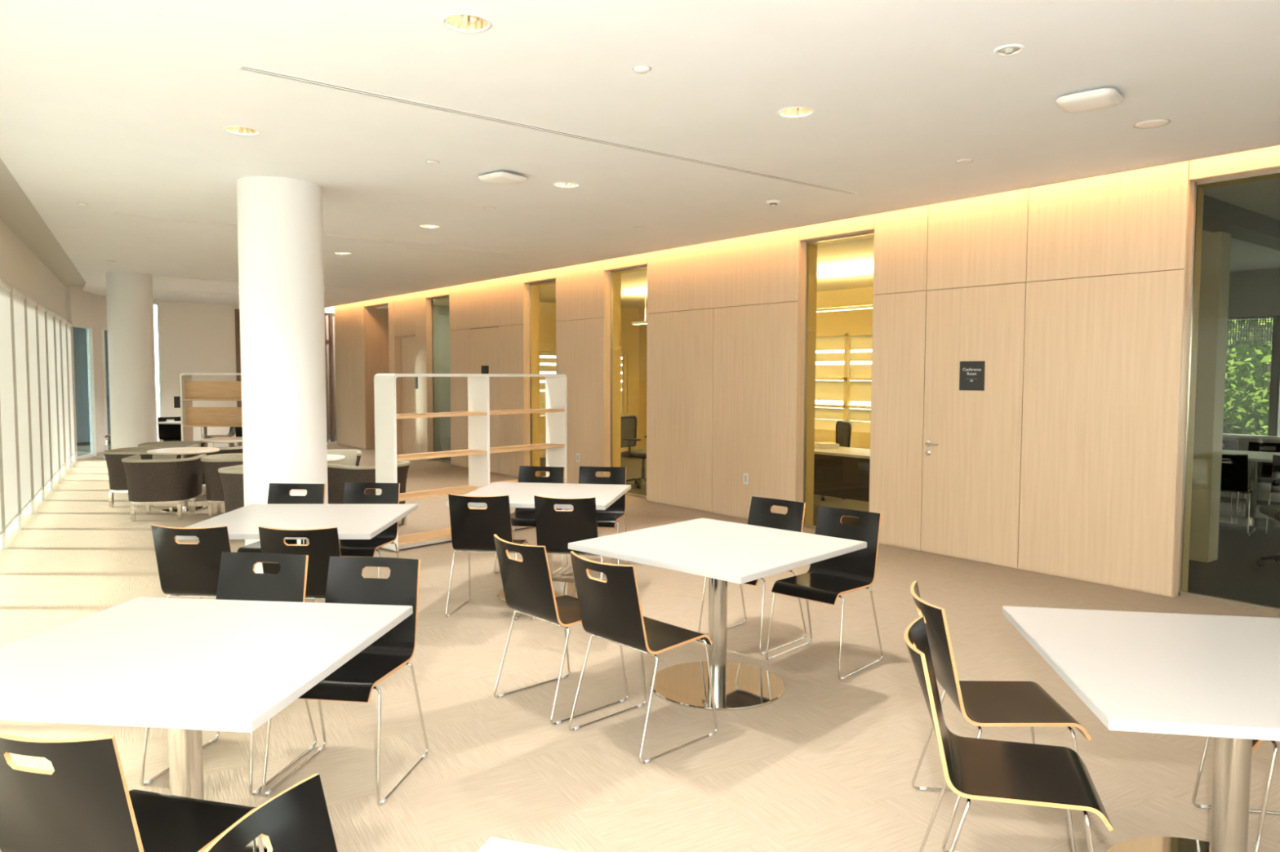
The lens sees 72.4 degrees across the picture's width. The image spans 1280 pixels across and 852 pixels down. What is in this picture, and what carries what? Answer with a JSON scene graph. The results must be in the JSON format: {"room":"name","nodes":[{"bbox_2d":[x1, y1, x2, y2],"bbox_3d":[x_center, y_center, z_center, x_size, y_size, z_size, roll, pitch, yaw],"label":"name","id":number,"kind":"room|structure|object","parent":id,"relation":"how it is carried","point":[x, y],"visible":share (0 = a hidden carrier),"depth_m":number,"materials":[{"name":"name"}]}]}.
{"room":"eatery","nodes":[
{"label":"eatery","id":0,"kind":"room"},
{"bbox_2d":[0,217,76,549],"bbox_3d":[-4.450,-0.446,5.311,0.229,3.420,24.172,-2,4,-29],"label":"wall","id":1,"kind":"structure","parent":0,"point":[20,268],"depth_m":10.73,"materials":[{"name":"white paint"}]},
{"bbox_2d":[0,278,19,528],"bbox_3d":[-6.058,-0.234,8.334,0.089,2.319,1.137,-2,4,-29],"label":"window shade","id":2,"kind":"object","parent":1,"relation":"attached to","point":[11,513],"visible":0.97,"depth_m":8.39,"materials":[{"name":"white fabric"}]},
{"bbox_2d":[11,285,32,511],"bbox_3d":[-6.615,-0.294,9.326,0.089,2.319,1.135,-2,4,-29],"label":"window shade","id":3,"kind":"object","parent":1,"relation":"attached to","point":[19,297],"visible":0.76,"depth_m":9.37,"materials":[{"name":"white fabric"}]},
{"bbox_2d":[25,294,43,497],"bbox_3d":[-7.170,-0.354,10.313,0.089,2.319,1.124,-2,4,-29],"label":"window shade","id":4,"kind":"object","parent":1,"relation":"attached to","point":[32,304],"visible":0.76,"depth_m":10.37,"materials":[{"name":"white fabric"}]},
{"bbox_2d":[0,157,86,287],"bbox_3d":[-4.150,-1.860,5.191,0.400,0.030,23.794,-2,4,-29],"label":"ceiling beam","id":5,"kind":"structure","parent":1,"relation":"attached to","point":[17,211],"depth_m":9.35,"materials":[{"name":"grey paint"}]},
{"bbox_2d":[36,302,51,486],"bbox_3d":[-7.713,-0.413,11.277,0.089,2.319,1.084,-2,4,-29],"label":"window shade","id":6,"kind":"object","parent":1,"relation":"attached to","point":[42,309],"visible":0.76,"depth_m":11.35,"materials":[{"name":"white fabric"}]},
{"bbox_2d":[45,307,59,476],"bbox_3d":[-8.281,-0.474,12.288,0.089,2.319,1.229,-2,4,-29],"label":"window shade","id":7,"kind":"object","parent":1,"relation":"attached to","point":[50,314],"visible":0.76,"depth_m":12.37,"materials":[{"name":"white fabric"}]},
{"bbox_2d":[53,312,65,468],"bbox_3d":[-8.829,-0.533,13.262,0.089,2.319,1.000,-2,4,-29],"label":"window shade","id":8,"kind":"object","parent":1,"relation":"attached to","point":[58,318],"visible":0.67,"depth_m":13.36,"materials":[{"name":"white fabric"}]},
{"bbox_2d":[60,316,71,462],"bbox_3d":[-9.359,-0.591,14.205,0.089,2.319,1.159,-2,4,-29],"label":"window shade","id":9,"kind":"object","parent":1,"relation":"attached to","point":[64,322],"visible":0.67,"depth_m":14.31,"materials":[{"name":"white fabric"}]},
{"bbox_2d":[66,321,75,456],"bbox_3d":[-9.918,-0.651,15.198,0.089,2.319,1.115,-2,4,-29],"label":"window shade","id":10,"kind":"object","parent":1,"relation":"attached to","point":[68,324],"visible":0.72,"depth_m":15.32,"materials":[{"name":"white fabric"}]},
{"bbox_2d":[66,286,106,330],"bbox_3d":[-10.365,-2.364,16.951,0.371,1.000,2.490,0,3,2],"label":"wall","id":11,"kind":"structure","parent":0,"point":[86,310],"depth_m":16.33,"materials":[{"name":"white paint"}]},
{"bbox_2d":[71,324,111,460],"bbox_3d":[-10.347,-0.671,17.042,0.370,2.450,2.516,0,3,2],"label":"window","id":12,"kind":"structure","parent":11,"relation":"in","point":[95,338],"depth_m":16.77,"materials":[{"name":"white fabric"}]},
{"bbox_2d":[84,301,334,447],"bbox_3d":[-8.521,-1.294,19.448,6.800,3.420,0.350,-2,4,-38],"label":"wall","id":13,"kind":"structure","parent":0,"point":[193,337],"depth_m":18.52,"materials":[{"name":"white paint"}]},
{"bbox_2d":[234,309,334,445],"bbox_3d":[-7.988,-1.089,19.736,2.120,2.980,0.080,-2,4,-38],"label":"door","id":14,"kind":"structure","parent":13,"relation":"in","point":[330,342],"depth_m":20.28,"materials":[{"name":"brown wood"}]},
{"bbox_2d":[238,311,336,434],"bbox_3d":[-8.185,-1.372,20.794,5.000,3.420,3.350,-2,4,-38],"label":"wall","id":15,"kind":"structure","parent":0,"point":[326,317],"depth_m":22.88,"materials":[{"name":"brown paint"}]},
{"bbox_2d":[433,305,450,452],"bbox_3d":[-3.352,-0.916,16.892,1.680,3.000,2.100,-2,4,-38],"label":"wall","id":16,"kind":"structure","parent":0,"point":[441,313],"depth_m":17.49,"materials":[{"name":"grey"}]},
{"bbox_2d":[332,236,874,316],"bbox_3d":[-0.721,-2.353,15.918,4.460,0.100,15.950,-2,4,-38],"label":"ceiling","id":17,"kind":"structure","parent":0,"point":[846,264],"depth_m":11.94,"materials":[{"name":"beige"}]},
{"bbox_2d":[816,304,872,312],"bbox_3d":[2.819,-1.754,11.191,0.120,0.516,2.400,-2,4,-38],"label":"pendant lamp","id":18,"kind":"object","parent":17,"relation":"hanging from","point":[860,307],"visible":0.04,"depth_m":11.33,"materials":[{"name":"silver metal"}]},
{"bbox_2d":[816,307,872,312],"bbox_3d":[2.818,-1.499,11.206,0.090,0.006,2.360,-2,4,-38],"label":"diffuser","id":19,"kind":"object","parent":18,"relation":"attached to","point":[828,309],"depth_m":11.44,"materials":[{"name":"white"}]},
{"bbox_2d":[0,0,1279,307],"bbox_3d":[-2.781,-1.963,7.510,8.371,0.070,25.400,-2,4,-38],"label":"ceiling","id":20,"kind":"structure","parent":0,"point":[110,107],"depth_m":4.98,"materials":[{"name":"paint"}]},
{"bbox_2d":[222,125,260,135],"bbox_3d":[-2.421,-1.853,5.319,0.208,0.119,0.208,-2,4,-38],"label":"recessed light","id":21,"kind":"object","parent":20,"relation":"in","point":[236,130],"visible":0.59,"depth_m":5.38,"materials":[{"name":"white"}]},
{"bbox_2d":[112,213,538,256],"bbox_3d":[-3.078,-2.044,9.505,4.576,0.005,0.070,-2,4,-38],"label":"ceiling vent","id":22,"kind":"object","parent":20,"relation":"in","point":[121,214],"visible":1,"depth_m":9.49,"materials":[{"name":"white plastic"}]},
{"bbox_2d":[441,13,491,33],"bbox_3d":[-0.729,-1.751,3.677,0.208,0.119,0.208,-2,4,-38],"label":"recessed light","id":23,"kind":"object","parent":20,"relation":"in","point":[465,23],"visible":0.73,"depth_m":3.75,"materials":[{"name":"white plastic"}]},
{"bbox_2d":[478,170,526,185],"bbox_3d":[-1.017,-1.834,6.471,0.284,0.054,0.284,3,4,40],"label":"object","id":24,"kind":"object","parent":20,"relation":"attached to","point":[500,178],"visible":1,"depth_m":6.41,"materials":[{"name":"white plastic"}]},
{"bbox_2d":[237,65,857,195],"bbox_3d":[-0.096,-1.808,5.662,4.672,0.005,0.070,-2,4,-38],"label":"ceiling vent","id":25,"kind":"object","parent":20,"relation":"in","point":[242,68],"visible":1,"depth_m":5.12,"materials":[{"name":"white plastic"}]},
{"bbox_2d":[777,106,814,118],"bbox_3d":[0.876,-1.818,4.911,0.208,0.119,0.208,-2,4,-38],"label":"recessed light","id":26,"kind":"object","parent":20,"relation":"in","point":[791,112],"visible":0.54,"depth_m":4.98,"materials":[{"name":"white"}]},
{"bbox_2d":[993,44,1024,56],"bbox_3d":[1.669,-1.696,3.958,0.132,0.017,0.132,-2,4,-38],"label":"sprinkler","id":27,"kind":"object","parent":20,"relation":"attached to","point":[1008,50],"visible":1,"depth_m":3.94,"materials":[{"name":"white metal"}]},
{"bbox_2d":[1056,88,1124,112],"bbox_3d":[2.362,-1.712,4.595,0.284,0.054,0.284,3,4,40],"label":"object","id":28,"kind":"object","parent":20,"relation":"attached to","point":[1101,98],"visible":1,"depth_m":4.54,"materials":[{"name":"white plastic"}]},
{"bbox_2d":[1132,118,1171,128],"bbox_3d":[2.989,-1.764,5.111,0.196,0.008,0.196,-2,4,-38],"label":"ceiling speaker","id":29,"kind":"object","parent":20,"relation":"attached to","point":[1151,123],"visible":1,"depth_m":5.09,"materials":[{"name":"white plastic"}]},
{"bbox_2d":[0,434,1279,851],"bbox_3d":[-1.495,1.000,11.009,15.981,0.120,29.000,-2,4,-38],"label":"floor","id":30,"kind":"structure","parent":0,"point":[829,765],"depth_m":4.02,"materials":[{"name":"beige carpet"}]},
{"bbox_2d":[105,271,157,449],"bbox_3d":[-7.658,-0.749,13.199,0.610,3.075,0.610,-2,4,-38],"label":"column","id":31,"kind":"structure","parent":30,"relation":"on","point":[129,295],"depth_m":12.95,"materials":[{"name":"white paint"}]},
{"bbox_2d":[0,733,263,851],"bbox_3d":[-1.259,1.053,2.143,0.471,0.822,0.540,1,3,14],"label":"chair","id":32,"kind":"object","parent":30,"relation":"on","point":[86,804],"visible":0.91,"depth_m":1.93,"materials":[{"name":"black paint"}]},
{"bbox_2d":[102,447,181,507],"bbox_3d":[-6.045,0.615,10.601,0.678,0.668,0.733,0,3,-1],"label":"armchair","id":33,"kind":"object","parent":30,"relation":"on","point":[117,474],"visible":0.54,"depth_m":10.29,"materials":[{"name":"brown fabric"}]},
{"bbox_2d":[121,453,206,521],"bbox_3d":[-5.271,0.672,9.672,0.733,0.668,0.678,-1,3,-11],"label":"armchair","id":34,"kind":"object","parent":30,"relation":"on","point":[171,481],"visible":1,"depth_m":9.41,"materials":[{"name":"brown fabric"}]},
{"bbox_2d":[157,417,181,441],"bbox_3d":[-8.114,0.259,15.222,0.471,0.822,0.540,-2,4,-38],"label":"chair","id":35,"kind":"object","parent":30,"relation":"on","point":[166,433],"visible":0.64,"depth_m":15.32,"materials":[{"name":"black paint"}]},
{"bbox_2d":[137,440,205,458],"bbox_3d":[-6.191,0.559,11.542,0.678,0.668,0.733,-1,3,-12],"label":"armchair","id":36,"kind":"object","parent":30,"relation":"on","point":[178,443],"visible":0.26,"depth_m":11.76,"materials":[{"name":"brown fabric"}]},
{"bbox_2d":[156,421,207,447],"bbox_3d":[-7.760,0.280,15.582,1.081,0.740,1.081,1,3,12],"label":"square table","id":37,"kind":"object","parent":30,"relation":"on","point":[203,429],"visible":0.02,"depth_m":15.52,"materials":[{"name":"silver metal"}]},
{"bbox_2d":[146,447,219,512],"bbox_3d":[-5.309,0.625,10.201,0.756,0.700,0.756,-2,4,-38],"label":"round table","id":38,"kind":"object","parent":30,"relation":"on","point":[184,451],"visible":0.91,"depth_m":10.12,"materials":[{"name":"beige laminate"}]},
{"bbox_2d":[151,524,231,599],"bbox_3d":[-2.269,0.900,4.678,0.471,0.822,0.540,0,3,5],"label":"chair","id":39,"kind":"object","parent":30,"relation":"on","point":[184,569],"visible":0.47,"depth_m":4.46,"materials":[{"name":"black paint"}]},
{"bbox_2d":[0,596,413,851],"bbox_3d":[-1.433,1.056,2.762,1.081,0.740,1.081,1,3,6],"label":"square table","id":40,"kind":"object","parent":30,"relation":"on","point":[187,668],"visible":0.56,"depth_m":2.63,"materials":[{"name":"white laminate"}]},
{"bbox_2d":[179,373,242,440],"bbox_3d":[-5.647,0.023,12.807,1.970,1.592,0.300,0,3,-1],"label":"bookcase","id":41,"kind":"object","parent":30,"relation":"on","point":[190,391],"visible":0.19,"depth_m":12.72,"materials":[{"name":"white"}]},
{"bbox_2d":[185,444,242,501],"bbox_3d":[-5.373,0.584,11.169,0.733,0.668,0.678,-1,3,-11],"label":"armchair","id":42,"kind":"object","parent":30,"relation":"on","point":[238,449],"visible":0.2,"depth_m":10.89,"materials":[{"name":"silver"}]},
{"bbox_2d":[200,436,242,447],"bbox_3d":[-5.550,0.523,11.907,0.756,0.700,0.756,-2,4,-38],"label":"round table","id":43,"kind":"object","parent":30,"relation":"on","point":[232,440],"visible":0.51,"depth_m":11.64,"materials":[{"name":"beige laminate"}]},
{"bbox_2d":[200,453,243,519],"bbox_3d":[-4.504,0.668,9.781,0.678,0.668,0.733,-1,4,-15],"label":"armchair","id":44,"kind":"object","parent":30,"relation":"on","point":[211,464],"visible":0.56,"depth_m":9.45,"materials":[{"name":"brown fabric"}]},
{"bbox_2d":[140,551,316,795],"bbox_3d":[-1.644,0.969,3.555,0.471,0.822,0.540,1,3,9],"label":"chair","id":45,"kind":"object","parent":30,"relation":"on","point":[237,580],"visible":0.42,"depth_m":3.74,"materials":[{"name":"black paint"}]},
{"bbox_2d":[217,464,244,513],"bbox_3d":[-3.714,0.739,8.623,0.733,0.668,0.678,1,3,15],"label":"armchair","id":46,"kind":"object","parent":30,"relation":"on","point":[231,477],"visible":0.33,"depth_m":8.35,"materials":[{"name":"brown fabric"}]},
{"bbox_2d":[203,773,337,851],"bbox_3d":[-0.442,1.095,1.482,0.540,0.822,0.471,1,3,10],"label":"chair","id":47,"kind":"object","parent":30,"relation":"on","point":[297,819],"visible":1,"depth_m":1.61,"materials":[{"name":"black paint"}]},
{"bbox_2d":[236,483,325,603],"bbox_3d":[-2.416,0.825,5.939,0.471,0.822,0.540,0,3,3],"label":"chair","id":48,"kind":"object","parent":30,"relation":"on","point":[278,493],"visible":0.3,"depth_m":6.13,"materials":[{"name":"black paint"}]},
{"bbox_2d":[236,176,328,573],"bbox_3d":[-2.830,-0.365,6.957,0.624,3.075,0.624,-2,4,-38],"label":"column","id":49,"kind":"structure","parent":30,"relation":"on","point":[280,220],"depth_m":6.68,"materials":[{"name":"white paint"}]},
{"bbox_2d":[175,503,417,602],"bbox_3d":[-1.987,0.910,5.205,1.081,0.740,1.081,0,3,-1],"label":"square table","id":50,"kind":"object","parent":30,"relation":"on","point":[352,521],"visible":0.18,"depth_m":5.14,"materials":[{"name":"white laminate"}]},
{"bbox_2d":[258,526,341,599],"bbox_3d":[-1.716,0.904,4.649,0.471,0.822,0.540,0,3,2],"label":"chair","id":51,"kind":"object","parent":30,"relation":"on","point":[324,544],"visible":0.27,"depth_m":4.41,"materials":[{"name":"black paint"}]},
{"bbox_2d":[327,448,361,466],"bbox_3d":[-3.676,0.638,10.346,0.733,0.668,0.678,-1,4,-18],"label":"armchair","id":52,"kind":"object","parent":30,"relation":"on","point":[353,457],"visible":0.14,"depth_m":10.62,"materials":[{"name":"beige fabric"}]},
{"bbox_2d":[261,556,428,806],"bbox_3d":[-1.146,0.975,3.476,0.471,0.822,0.540,1,3,8],"label":"chair","id":53,"kind":"object","parent":30,"relation":"on","point":[355,680],"visible":0.69,"depth_m":3.60,"materials":[{"name":"black paint"}]},
{"bbox_2d":[327,460,409,525],"bbox_3d":[-2.796,0.714,9.106,0.678,0.668,0.733,2,4,34],"label":"armchair","id":54,"kind":"object","parent":30,"relation":"on","point":[338,475],"visible":0.3,"depth_m":8.87,"materials":[{"name":"brown fabric"}]},
{"bbox_2d":[338,482,399,578],"bbox_3d":[-1.914,0.824,5.993,0.471,0.822,0.540,0,3,5],"label":"chair","id":55,"kind":"object","parent":30,"relation":"on","point":[354,492],"visible":0.53,"depth_m":6.15,"materials":[{"name":"black paint"}]},
{"bbox_2d":[373,373,567,552],"bbox_3d":[-1.588,0.283,8.630,0.300,1.592,2.130,3,4,41],"label":"bookcase","id":56,"kind":"object","parent":30,"relation":"on","point":[478,412],"visible":0.66,"depth_m":8.51,"materials":[{"name":"white wood"}]},
{"bbox_2d":[445,493,528,620],"bbox_3d":[-1.007,0.835,5.851,0.471,0.822,0.540,1,3,8],"label":"chair","id":57,"kind":"object","parent":30,"relation":"on","point":[472,529],"visible":0.8,"depth_m":5.65,"materials":[{"name":"black paint"}]},
{"bbox_2d":[477,837,572,851],"bbox_3d":[0.074,1.168,0.959,1.081,0.740,1.081,1,4,18],"label":"square table","id":58,"kind":"object","parent":30,"relation":"on","point":[493,844],"visible":1,"depth_m":1.58,"materials":[{"name":"white laminate"}]},
{"bbox_2d":[493,466,568,575],"bbox_3d":[-0.874,0.760,7.134,0.471,0.822,0.540,1,3,13],"label":"chair","id":59,"kind":"object","parent":30,"relation":"on","point":[522,517],"visible":0.48,"depth_m":7.29,"materials":[{"name":"black paint"}]},
{"bbox_2d":[446,482,631,602],"bbox_3d":[-0.683,0.849,6.322,1.081,0.740,1.081,1,3,8],"label":"square table","id":60,"kind":"object","parent":30,"relation":"on","point":[521,495],"visible":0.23,"depth_m":6.31,"materials":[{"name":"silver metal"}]},
{"bbox_2d":[493,534,628,725],"bbox_3d":[-0.406,0.932,4.243,0.540,0.822,0.471,-3,5,-43],"label":"chair","id":61,"kind":"object","parent":30,"relation":"on","point":[527,584],"visible":0.8,"depth_m":4.09,"materials":[{"name":"black paint"}]},
{"bbox_2d":[530,495,613,620],"bbox_3d":[-0.437,0.841,5.780,0.471,0.822,0.540,1,3,11],"label":"chair","id":62,"kind":"object","parent":30,"relation":"on","point":[555,529],"visible":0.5,"depth_m":5.57,"materials":[{"name":"black paint"}]},
{"bbox_2d":[560,466,629,574],"bbox_3d":[-0.349,0.762,7.122,0.471,0.822,0.540,1,3,9],"label":"chair","id":63,"kind":"object","parent":30,"relation":"on","point":[606,518],"visible":0.6,"depth_m":7.27,"materials":[{"name":"black paint"}]},
{"bbox_2d":[620,415,646,488],"bbox_3d":[0.059,0.360,12.468,0.595,0.996,0.650,2,4,32],"label":"office chair","id":64,"kind":"object","parent":30,"relation":"on","point":[628,439],"visible":0.62,"depth_m":12.49,"materials":[{"name":"black fabric"}]},
{"bbox_2d":[568,551,717,764],"bbox_3d":[-0.006,0.956,3.849,0.540,0.822,0.471,-3,5,-43],"label":"chair","id":65,"kind":"object","parent":30,"relation":"on","point":[611,610],"visible":1,"depth_m":3.71,"materials":[{"name":"black paint"}]},
{"bbox_2d":[568,518,866,711],"bbox_3d":[0.397,0.961,4.471,1.081,0.740,1.081,3,5,43],"label":"square table","id":66,"kind":"object","parent":30,"relation":"on","point":[722,552],"visible":0.95,"depth_m":4.39,"materials":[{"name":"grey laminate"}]},
{"bbox_2d":[697,496,807,654],"bbox_3d":[0.701,0.874,5.292,0.471,0.822,0.540,3,5,44],"label":"chair","id":67,"kind":"object","parent":30,"relation":"on","point":[761,514],"visible":0.43,"depth_m":5.39,"materials":[{"name":"black paint"}]},
{"bbox_2d":[765,506,883,679],"bbox_3d":[1.051,0.899,4.886,0.471,0.822,0.540,3,5,43],"label":"chair","id":68,"kind":"object","parent":30,"relation":"on","point":[824,580],"visible":0.97,"depth_m":4.92,"materials":[{"name":"black paint"}]},
{"bbox_2d":[821,420,851,501],"bbox_3d":[2.360,0.434,11.327,0.595,0.996,0.650,0,3,-8],"label":"office chair","id":69,"kind":"object","parent":30,"relation":"on","point":[843,428],"visible":0.19,"depth_m":11.32,"materials":[{"name":"black fabric"}]},
{"bbox_2d":[813,446,870,502],"bbox_3d":[2.312,0.640,10.107,0.750,0.730,1.900,-2,4,-38],"label":"desk","id":70,"kind":"object","parent":30,"relation":"on","point":[843,473],"visible":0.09,"depth_m":10.40,"materials":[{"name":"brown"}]},
{"bbox_2d":[910,581,1092,851],"bbox_3d":[1.235,1.005,3.096,0.540,0.822,0.471,0,3,5],"label":"chair","id":71,"kind":"object","parent":30,"relation":"on","point":[980,703],"visible":0.92,"depth_m":3.01,"materials":[{"name":"black paint"}]},
{"bbox_2d":[904,616,1113,851],"bbox_3d":[1.050,1.035,2.573,0.540,0.822,0.471,1,4,17],"label":"chair","id":72,"kind":"object","parent":30,"relation":"on","point":[974,768],"visible":1,"depth_m":2.52,"materials":[{"name":"black paint"}]},
{"bbox_2d":[1002,606,1279,851],"bbox_3d":[1.787,1.074,2.645,1.081,0.740,1.081,1,3,9],"label":"square table","id":73,"kind":"object","parent":30,"relation":"on","point":[1217,677],"visible":1,"depth_m":2.61,"materials":[{"name":"white laminate"}]},
{"bbox_2d":[1222,440,1238,513],"bbox_3d":[6.888,0.585,10.505,0.471,0.822,0.540,3,5,42],"label":"chair","id":74,"kind":"object","parent":30,"relation":"on","point":[1228,445],"visible":0.1,"depth_m":10.55,"materials":[{"name":"black paint"}]},
{"bbox_2d":[1191,736,1279,851],"bbox_3d":[2.257,1.018,2.937,0.540,0.822,0.471,1,3,12],"label":"chair","id":75,"kind":"object","parent":30,"relation":"on","point":[1255,743],"visible":0.23,"depth_m":2.79,"materials":[{"name":"black paint"}]},
{"bbox_2d":[1220,453,1255,536],"bbox_3d":[6.018,0.672,8.987,0.471,0.822,0.540,3,5,42],"label":"chair","id":76,"kind":"object","parent":30,"relation":"on","point":[1234,473],"visible":0.5,"depth_m":8.77,"materials":[{"name":"black paint"}]},
{"bbox_2d":[1218,449,1279,528],"bbox_3d":[6.674,0.682,9.541,1.081,0.740,1.081,3,5,42],"label":"square table","id":77,"kind":"object","parent":30,"relation":"on","point":[1254,457],"visible":0.72,"depth_m":9.51,"materials":[{"name":"silver metal"}]},
{"bbox_2d":[1235,441,1279,515],"bbox_3d":[7.183,0.613,10.051,0.471,0.822,0.540,3,5,42],"label":"chair","id":78,"kind":"object","parent":30,"relation":"on","point":[1264,468],"visible":0.45,"depth_m":10.18,"materials":[{"name":"black paint"}]},
{"bbox_2d":[1255,480,1279,567],"bbox_3d":[5.450,0.688,7.206,0.595,0.996,0.650,2,4,22],"label":"office chair","id":79,"kind":"object","parent":30,"relation":"on","point":[1273,511],"visible":1,"depth_m":7.31,"materials":[{"name":"black plastic"}]},
{"bbox_2d":[1265,454,1279,536],"bbox_3d":[6.545,0.689,8.725,0.471,0.822,0.540,3,4,37],"label":"chair","id":80,"kind":"object","parent":30,"relation":"on","point":[1275,488],"visible":0.98,"depth_m":8.68,"materials":[{"name":"black paint"}]},
{"bbox_2d":[334,145,1279,597],"bbox_3d":[1.531,-0.738,10.585,1.839,3.420,24.750,-2,4,-38],"label":"wall","id":81,"kind":"structure","parent":0,"point":[1104,262],"depth_m":8.05,"materials":[{"name":"brown wood"}]},
{"bbox_2d":[400,335,416,454],"bbox_3d":[-4.389,-0.579,16.819,0.100,2.330,1.040,-2,4,-38],"label":"door","id":82,"kind":"structure","parent":81,"relation":"in","point":[408,343],"depth_m":16.94,"materials":[{"name":"brown wood"}]},
{"bbox_2d":[431,296,450,463],"bbox_3d":[-3.501,-0.824,15.673,0.028,2.960,0.939,-2,4,-38],"label":"window","id":83,"kind":"structure","parent":81,"relation":"in","point":[433,353],"depth_m":16.01,"materials":[{"name":"brown metal"}]},
{"bbox_2d":[470,327,499,473],"bbox_3d":[-2.554,-0.428,14.258,0.073,2.318,0.958,-2,4,-38],"label":"door","id":84,"kind":"structure","parent":81,"relation":"in","point":[484,342],"depth_m":14.09,"materials":[{"name":"brown wood"}]},
{"bbox_2d":[529,280,555,466],"bbox_3d":[-1.389,-0.660,13.006,0.028,2.960,0.895,-2,4,-38],"label":"window frame","id":85,"kind":"structure","parent":81,"relation":"in","point":[551,281],"depth_m":13.33,"materials":[{"name":"brown metal"}]},
{"bbox_2d":[610,266,647,498],"bbox_3d":[-0.101,-0.560,11.380,0.028,2.960,0.911,-2,4,-38],"label":"window","id":86,"kind":"structure","parent":81,"relation":"in","point":[642,267],"depth_m":11.70,"materials":[{"name":"brown metal"}]},
{"bbox_2d":[802,231,874,529],"bbox_3d":[2.001,-0.397,8.726,0.028,2.960,0.922,-2,4,-38],"label":"window","id":87,"kind":"structure","parent":81,"relation":"in","point":[805,526],"depth_m":9.05,"materials":[{"name":"brown metal"}]},
{"bbox_2d":[920,283,1026,567],"bbox_3d":[2.809,-0.013,7.485,0.073,2.345,0.918,-2,4,-38],"label":"door","id":88,"kind":"structure","parent":81,"relation":"in","point":[972,440],"depth_m":7.46,"materials":[{"name":"brown wood"}]},
{"bbox_2d":[959,360,985,391],"bbox_3d":[2.831,-0.428,7.463,0.007,0.250,0.230,-2,4,-38],"label":"door sign","id":89,"kind":"object","parent":88,"relation":"attached to","point":[971,376],"visible":1,"depth_m":7.46,"materials":[{"name":"black plastic"}]},
{"bbox_2d":[1177,169,1279,613],"bbox_3d":[5.946,-0.090,3.744,0.028,2.960,6.497,-2,4,-38],"label":"window","id":90,"kind":"structure","parent":81,"relation":"in","point":[1180,593],"depth_m":6.24,"materials":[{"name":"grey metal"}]},
{"bbox_2d":[539,268,1279,502],"bbox_3d":[5.156,-0.481,9.991,6.205,3.000,19.300,-2,4,-38],"label":"wall","id":91,"kind":"structure","parent":0,"point":[633,337],"depth_m":13.97,"materials":[{"name":"beige"}]},
{"bbox_2d":[539,349,627,418],"bbox_3d":[-1.302,-0.827,17.109,2.600,1.310,0.088,-2,4,-38],"label":"window","id":92,"kind":"structure","parent":91,"relation":"in","point":[542,352],"depth_m":16.83,"materials":[{"name":"beige"}]},
{"bbox_2d":[814,332,872,435],"bbox_3d":[3.251,-0.679,14.004,0.088,1.590,1.635,-2,4,-38],"label":"shelving unit","id":93,"kind":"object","parent":91,"relation":"in","point":[828,386],"depth_m":13.94,"materials":[{"name":"beige"}]},
{"bbox_2d":[1222,433,1279,439],"bbox_3d":[10.322,0.327,8.162,0.160,0.035,9.950,-2,4,-38],"label":"window sill","id":94,"kind":"structure","parent":91,"relation":"attached to","point":[1227,435],"depth_m":11.21,"materials":[{"name":"silver metal"}]},
{"bbox_2d":[1226,315,1279,435],"bbox_3d":[10.426,-0.456,8.196,0.140,1.525,9.950,-2,4,-38],"label":"window","id":95,"kind":"structure","parent":91,"relation":"in","point":[1273,429],"depth_m":11.13,"materials":[{"name":"grey"}]},
{"bbox_2d":[1188,230,1231,562],"bbox_3d":[4.887,-0.312,7.535,0.220,2.950,0.190,-2,4,-38],"label":"column","id":96,"kind":"structure","parent":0,"point":[1215,246],"depth_m":7.46,"materials":[{"name":"beige paint"}]},
{"bbox_2d":[1204,177,1279,272],"bbox_3d":[8.156,-1.758,6.318,6.460,0.100,9.950,-2,4,-38],"label":"ceiling","id":97,"kind":"structure","parent":0,"point":[1260,197],"depth_m":6.99,"materials":[{"name":"grey"}]},
{"bbox_2d":[1202,195,1279,250],"bbox_3d":[6.038,-1.754,8.243,5.400,0.152,0.390,-2,4,-38],"label":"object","id":98,"kind":"structure","parent":97,"relation":"attached to","point":[1242,224],"depth_m":7.18,"materials":[{"name":"grey"}]},
{"label":"outside","id":99,"kind":"structure","parent":0,"visible":0},
{"bbox_2d":[155,388,871,438],"bbox_3d":[2.461,0.605,21.142,150.000,0.100,150.000,-2,4,-38],"label":"ground","id":100,"kind":"structure","parent":99,"point":[157,398],"depth_m":53.97,"materials":[{"name":"soil"}]},
{"bbox_2d":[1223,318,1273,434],"bbox_3d":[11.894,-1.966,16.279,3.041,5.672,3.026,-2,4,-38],"label":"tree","id":101,"kind":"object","parent":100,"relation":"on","point":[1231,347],"visible":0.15,"depth_m":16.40,"materials":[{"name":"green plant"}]},
{"bbox_2d":[1222,319,1279,436],"bbox_3d":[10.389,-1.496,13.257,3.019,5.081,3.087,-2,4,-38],"label":"tree","id":102,"kind":"object","parent":100,"relation":"on","point":[1231,403],"visible":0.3,"depth_m":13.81,"materials":[{"name":"green plant"}]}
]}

